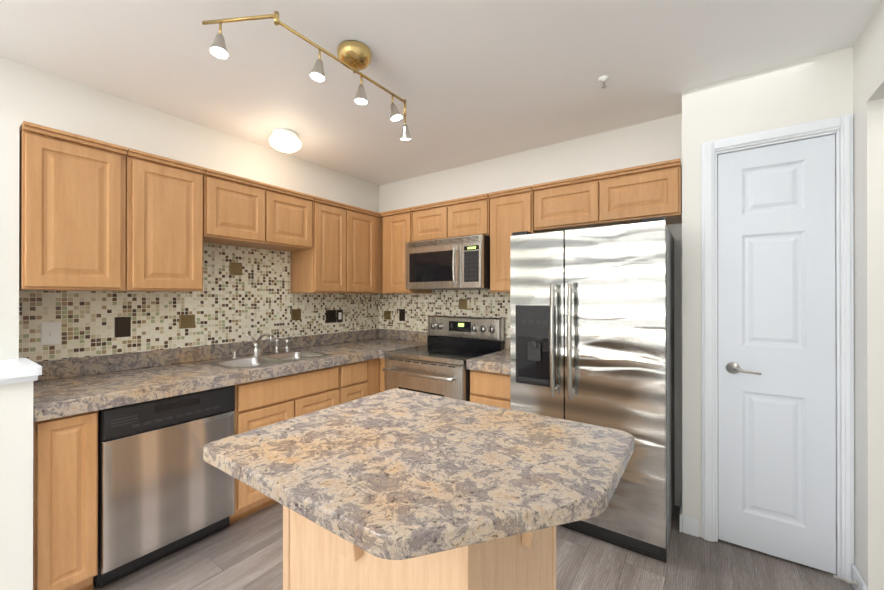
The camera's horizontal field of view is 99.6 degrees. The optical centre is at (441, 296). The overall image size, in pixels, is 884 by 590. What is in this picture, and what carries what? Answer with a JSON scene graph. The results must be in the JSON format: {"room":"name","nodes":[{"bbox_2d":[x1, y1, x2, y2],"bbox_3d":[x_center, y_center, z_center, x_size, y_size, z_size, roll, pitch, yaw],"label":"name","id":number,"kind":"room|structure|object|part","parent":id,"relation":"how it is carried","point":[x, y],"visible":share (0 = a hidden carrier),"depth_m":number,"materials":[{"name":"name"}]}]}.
{"room":"kitchen","nodes":[
{"label":"kitchen","id":0,"kind":"room"},
{"bbox_2d":[0,117,32,589],"bbox_3d":[-1.943,0.285,1.644,0.655,2.166,0.116,0,0,35],"label":"wall","id":1,"kind":"structure","parent":0,"point":[16,486],"depth_m":1.49,"materials":[{"name":"white paint"}]},
{"bbox_2d":[0,358,41,384],"bbox_3d":[-1.806,0.310,1.545,0.388,0.056,0.163,0,0,35],"label":"trim","id":2,"kind":"structure","parent":1,"relation":"on","point":[17,370],"depth_m":1.48,"materials":[{"name":"white"}]},
{"bbox_2d":[0,57,378,361],"bbox_3d":[-2.534,0.087,1.478,0.120,2.560,6.520,0,0,35],"label":"wall","id":3,"kind":"structure","parent":0,"point":[34,95],"depth_m":2.38,"materials":[{"name":"white paint"}]},
{"bbox_2d":[19,121,127,290],"bbox_3d":[-1.925,-0.413,1.942,0.337,0.764,0.375,0,0,35],"label":"upper cabinet","id":4,"kind":"object","parent":3,"relation":"attached to","point":[72,211],"visible":0.9,"depth_m":1.83,"materials":[{"name":"brown wood"}]},
{"bbox_2d":[125,148,205,291],"bbox_3d":[-1.706,-0.413,2.253,0.337,0.764,0.375,0,0,35],"label":"upper cabinet","id":5,"kind":"object","parent":3,"relation":"attached to","point":[164,224],"visible":0.85,"depth_m":2.14,"materials":[{"name":"brown wood"}]},
{"bbox_2d":[19,243,378,361],"bbox_3d":[-1.420,-0.015,2.942,0.013,0.718,2.604,0,0,35],"label":"backsplash","id":6,"kind":"structure","parent":3,"relation":"attached to","point":[246,290],"depth_m":2.62,"materials":[{"name":"tile"}]},
{"bbox_2d":[41,322,60,344],"bbox_3d":[-2.081,0.199,1.991,0.015,0.120,0.075,0,0,35],"label":"switch plate","id":7,"kind":"object","parent":6,"relation":"attached to","point":[50,333],"visible":1,"depth_m":1.99,"materials":[{"name":"white plastic"}]},
{"bbox_2d":[114,317,130,337],"bbox_3d":[-1.912,0.184,2.239,0.007,0.120,0.075,0,0,35],"label":"electrical outlet plate","id":8,"kind":"object","parent":6,"relation":"attached to","point":[122,326],"visible":1,"depth_m":2.24,"materials":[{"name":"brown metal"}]},
{"bbox_2d":[326,310,335,322],"bbox_3d":[-1.029,0.187,3.482,0.015,0.120,0.118,0,0,35],"label":"switch plate","id":9,"kind":"object","parent":6,"relation":"attached to","point":[330,316],"visible":1,"depth_m":3.48,"materials":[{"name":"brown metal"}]},
{"bbox_2d":[337,310,342,321],"bbox_3d":[-0.974,0.187,3.566,0.008,0.120,0.072,0,0,35],"label":"switch plate","id":10,"kind":"object","parent":6,"relation":"attached to","point":[339,315],"visible":1,"depth_m":3.56,"materials":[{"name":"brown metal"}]},
{"bbox_2d":[203,168,314,251],"bbox_3d":[-1.369,-0.584,2.731,0.337,0.419,0.785,0,0,35],"label":"upper cabinet","id":11,"kind":"object","parent":3,"relation":"attached to","point":[241,211],"visible":0.94,"depth_m":2.59,"materials":[{"name":"brown wood"}]},
{"bbox_2d":[291,196,394,293],"bbox_3d":[-0.839,-0.410,3.482,0.337,0.764,1.044,0,0,35],"label":"upper cabinet","id":12,"kind":"object","parent":3,"relation":"attached to","point":[344,254],"visible":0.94,"depth_m":3.19,"materials":[{"name":"brown wood"}]},
{"bbox_2d":[0,0,879,185],"bbox_3d":[-0.223,-1.255,0.316,5.240,0.120,7.520,0,0,35],"label":"ceiling","id":13,"kind":"structure","parent":0,"point":[472,81],"depth_m":1.89,"materials":[{"name":"white paint"}]},
{"bbox_2d":[269,128,301,152],"bbox_3d":[-1.142,-1.124,2.726,0.224,0.131,0.224,0,0,35],"label":"dome light","id":14,"kind":"object","parent":13,"relation":"attached to","point":[284,140],"visible":1,"depth_m":2.66,"materials":[{"name":"white glass"}]},
{"bbox_2d":[202,11,411,139],"bbox_3d":[-0.551,-1.035,1.803,0.356,0.313,0.964,0,0,35],"label":"track light","id":15,"kind":"object","parent":13,"relation":"attached to","point":[354,56],"visible":1,"depth_m":1.74,"materials":[{"name":"gold metal"}]},
{"bbox_2d":[598,75,609,88],"bbox_3d":[0.885,-1.165,2.043,0.060,0.052,0.060,0,0,35],"label":"sprinkler","id":16,"kind":"object","parent":13,"relation":"attached to","point":[603,79],"visible":1,"depth_m":2.03,"materials":[{"name":"white plastic"}]},
{"bbox_2d":[93,502,853,589],"bbox_3d":[-0.223,1.425,0.310,5.240,0.120,7.520,0,0,35],"label":"floor","id":17,"kind":"structure","parent":0,"point":[245,553],"depth_m":1.89,"materials":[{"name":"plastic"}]},
{"bbox_2d":[33,411,97,589],"bbox_3d":[-1.861,0.940,1.788,0.617,0.856,0.201,0,0,35],"label":"base cabinet","id":18,"kind":"object","parent":17,"relation":"on","point":[65,503],"visible":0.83,"depth_m":1.60,"materials":[{"name":"brown wood"}]},
{"bbox_2d":[93,385,234,588],"bbox_3d":[-1.611,0.942,2.105,0.604,0.854,0.590,0,0,35],"label":"dishwasher","id":19,"kind":"object","parent":17,"relation":"on","point":[165,489],"visible":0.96,"depth_m":1.87,"materials":[{"name":"silver metal"}]},
{"bbox_2d":[230,366,338,523],"bbox_3d":[-1.234,0.942,2.676,0.617,0.856,0.759,0,0,35],"label":"base cabinet","id":20,"kind":"object","parent":17,"relation":"on","point":[262,403],"visible":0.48,"depth_m":2.39,"materials":[{"name":"brown wood"}]},
{"bbox_2d":[33,329,427,421],"bbox_3d":[-1.129,0.429,2.735,0.722,0.168,2.602,0,0,35],"label":"countertop","id":21,"kind":"structure","parent":20,"relation":"on","point":[67,387],"depth_m":2.19,"materials":[{"name":"stone"}]},
{"bbox_2d":[231,333,289,358],"bbox_3d":[-1.280,0.352,2.765,0.244,0.176,0.450,0,0,35],"label":"faucet","id":22,"kind":"object","parent":21,"relation":"on","point":[256,348],"visible":1,"depth_m":2.76,"materials":[{"name":"silver metal"}]},
{"bbox_2d":[202,350,331,369],"bbox_3d":[-1.226,0.523,2.672,0.470,0.165,0.710,0,0,35],"label":"sink","id":23,"kind":"object","parent":21,"relation":"in","point":[244,362],"visible":0.27,"depth_m":2.69,"materials":[{"name":"silver metal"}]},
{"bbox_2d":[339,360,367,403],"bbox_3d":[-0.931,0.943,3.106,0.617,0.856,0.281,0,0,35],"label":"base cabinet","id":24,"kind":"object","parent":17,"relation":"on","point":[353,384],"visible":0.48,"depth_m":2.91,"materials":[{"name":"brown wood"}]},
{"bbox_2d":[367,358,379,395],"bbox_3d":[-0.642,0.944,3.531,0.598,0.856,0.732,0,0,35],"label":"base cabinet","id":25,"kind":"object","parent":17,"relation":"on","point":[373,373],"visible":0.02,"depth_m":3.12,"materials":[{"name":"brown wood"}]},
{"bbox_2d":[380,358,384,391],"bbox_3d":[-0.307,0.944,3.380,0.115,0.856,0.598,0,0,35],"label":"base cabinet","id":26,"kind":"object","parent":17,"relation":"on","point":[382,376],"depth_m":3.15,"materials":[{"name":"brown wood"}]},
{"bbox_2d":[203,388,633,589],"bbox_3d":[-0.045,0.904,1.162,1.050,0.925,0.865,0,0,35],"label":"kitchen island","id":27,"kind":"object","parent":17,"relation":"on","point":[397,489],"visible":1,"depth_m":0.99,"materials":[{"name":"stone"}]},
{"bbox_2d":[382,315,503,401],"bbox_3d":[0.001,0.776,3.048,0.758,1.190,0.730,0,0,35],"label":"range","id":28,"kind":"object","parent":17,"relation":"on","point":[436,365],"visible":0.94,"depth_m":2.97,"materials":[{"name":"silver metal"}]},
{"bbox_2d":[470,370,510,408],"bbox_3d":[0.506,0.942,2.795,0.345,0.856,0.617,0,0,35],"label":"base cabinet","id":29,"kind":"object","parent":17,"relation":"on","point":[490,388],"visible":0.19,"depth_m":2.54,"materials":[{"name":"brown wood"}]},
{"bbox_2d":[466,337,509,374],"bbox_3d":[0.498,0.429,2.785,0.351,0.168,0.643,0,0,35],"label":"countertop","id":30,"kind":"structure","parent":29,"relation":"on","point":[497,362],"depth_m":2.59,"materials":[{"name":"stone"}]},
{"bbox_2d":[510,216,674,562],"bbox_3d":[0.949,0.482,2.366,0.846,1.774,0.752,0,0,35],"label":"refrigerator","id":31,"kind":"object","parent":17,"relation":"on","point":[591,326],"visible":0.85,"depth_m":2.05,"materials":[{"name":"silver metal"}]},
{"bbox_2d":[379,114,681,505],"bbox_3d":[0.483,0.091,3.266,2.750,2.560,0.120,0,0,35],"label":"wall","id":32,"kind":"structure","parent":0,"point":[653,141],"depth_m":2.81,"materials":[{"name":"white paint"}]},
{"bbox_2d":[380,207,431,293],"bbox_3d":[-0.340,-0.410,3.566,0.368,0.764,0.337,0,0,35],"label":"upper cabinet","id":33,"kind":"object","parent":32,"relation":"attached to","point":[397,230],"visible":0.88,"depth_m":3.44,"materials":[{"name":"brown wood"}]},
{"bbox_2d":[379,290,509,348],"bbox_3d":[0.077,0.193,3.470,1.837,0.498,0.013,0,0,35],"label":"backsplash","id":34,"kind":"structure","parent":32,"relation":"attached to","point":[419,309],"depth_m":3.54,"materials":[{"name":"tile"}]},
{"bbox_2d":[399,309,404,320],"bbox_3d":[-0.407,0.193,3.808,0.075,0.120,0.007,0,0,35],"label":"electrical outlet plate","id":35,"kind":"object","parent":34,"relation":"attached to","point":[401,314],"visible":1,"depth_m":3.81,"materials":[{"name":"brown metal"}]},
{"bbox_2d":[410,193,489,241],"bbox_3d":[0.130,-0.633,3.235,0.767,0.319,0.337,0,0,35],"label":"upper cabinet","id":36,"kind":"object","parent":32,"relation":"attached to","point":[464,216],"visible":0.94,"depth_m":3.08,"materials":[{"name":"brown wood"}]},
{"bbox_2d":[406,234,489,289],"bbox_3d":[0.090,-0.264,3.176,0.758,0.406,0.475,0,0,35],"label":"microwave","id":37,"kind":"object","parent":36,"relation":"attached to","point":[459,263],"visible":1,"depth_m":2.98,"materials":[{"name":"silver metal"}]},
{"bbox_2d":[488,185,539,292],"bbox_3d":[0.592,-0.411,2.909,0.349,0.764,0.337,0,0,35],"label":"upper cabinet","id":38,"kind":"object","parent":32,"relation":"attached to","point":[511,211],"visible":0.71,"depth_m":2.81,"materials":[{"name":"brown wood"}]},
{"bbox_2d":[532,158,681,232],"bbox_3d":[1.105,-0.635,2.547,0.893,0.319,0.337,0,0,35],"label":"upper cabinet","id":39,"kind":"object","parent":32,"relation":"attached to","point":[635,194],"visible":0.92,"depth_m":2.39,"materials":[{"name":"brown wood"}]},
{"bbox_2d":[682,47,854,564],"bbox_3d":[1.802,0.089,2.152,0.690,2.560,0.420,0,0,35],"label":"wall","id":40,"kind":"structure","parent":0,"point":[816,88],"depth_m":2.10,"materials":[{"name":"white paint"}]},
{"bbox_2d":[679,497,687,533],"bbox_3d":[1.480,1.319,2.294,0.025,0.100,0.312,0,0,35],"label":"baseboard","id":41,"kind":"structure","parent":40,"relation":"attached to","point":[685,518],"depth_m":2.16,"materials":[{"name":"white"}]},
{"bbox_2d":[718,134,836,573],"bbox_3d":[1.732,0.282,1.946,0.474,2.148,0.091,0,0,35],"label":"pantry door","id":42,"kind":"structure","parent":40,"relation":"in","point":[776,374],"depth_m":1.95,"materials":[{"name":"white wood"}]},
{"bbox_3d":[1.616,0.394,2.006,0.148,0.064,0.055,0,0,35],"label":"handle","id":43,"kind":"part","parent":42,"relation":"part of","materials":[{"name":"grey metal"}]},
{"bbox_3d":[1.925,0.278,1.818,0.011,1.830,0.016,0,0,35],"label":"pantry door hinges","id":44,"kind":"part","parent":42,"relation":"part of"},
{"bbox_2d":[701,114,853,583],"bbox_3d":[1.745,0.250,1.991,0.595,2.237,0.128,0,0,35],"label":"door frame","id":45,"kind":"structure","parent":40,"relation":"attached to","point":[844,212],"depth_m":1.83,"materials":[{"name":"white wood"}]},
{"bbox_2d":[833,575,857,586],"bbox_3d":[1.863,1.313,1.727,0.075,0.023,0.024,0,0,35],"label":"door stop","id":46,"kind":"object","parent":40,"relation":"attached to","point":[835,577],"visible":0.98,"depth_m":1.72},
{"bbox_2d":[853,0,883,589],"bbox_3d":[0.628,0.084,-0.214,0.120,2.560,7.400,0,0,35],"label":"wall","id":47,"kind":"structure","parent":0,"point":[868,86],"depth_m":1.63,"materials":[{"name":"white paint"}]}
]}

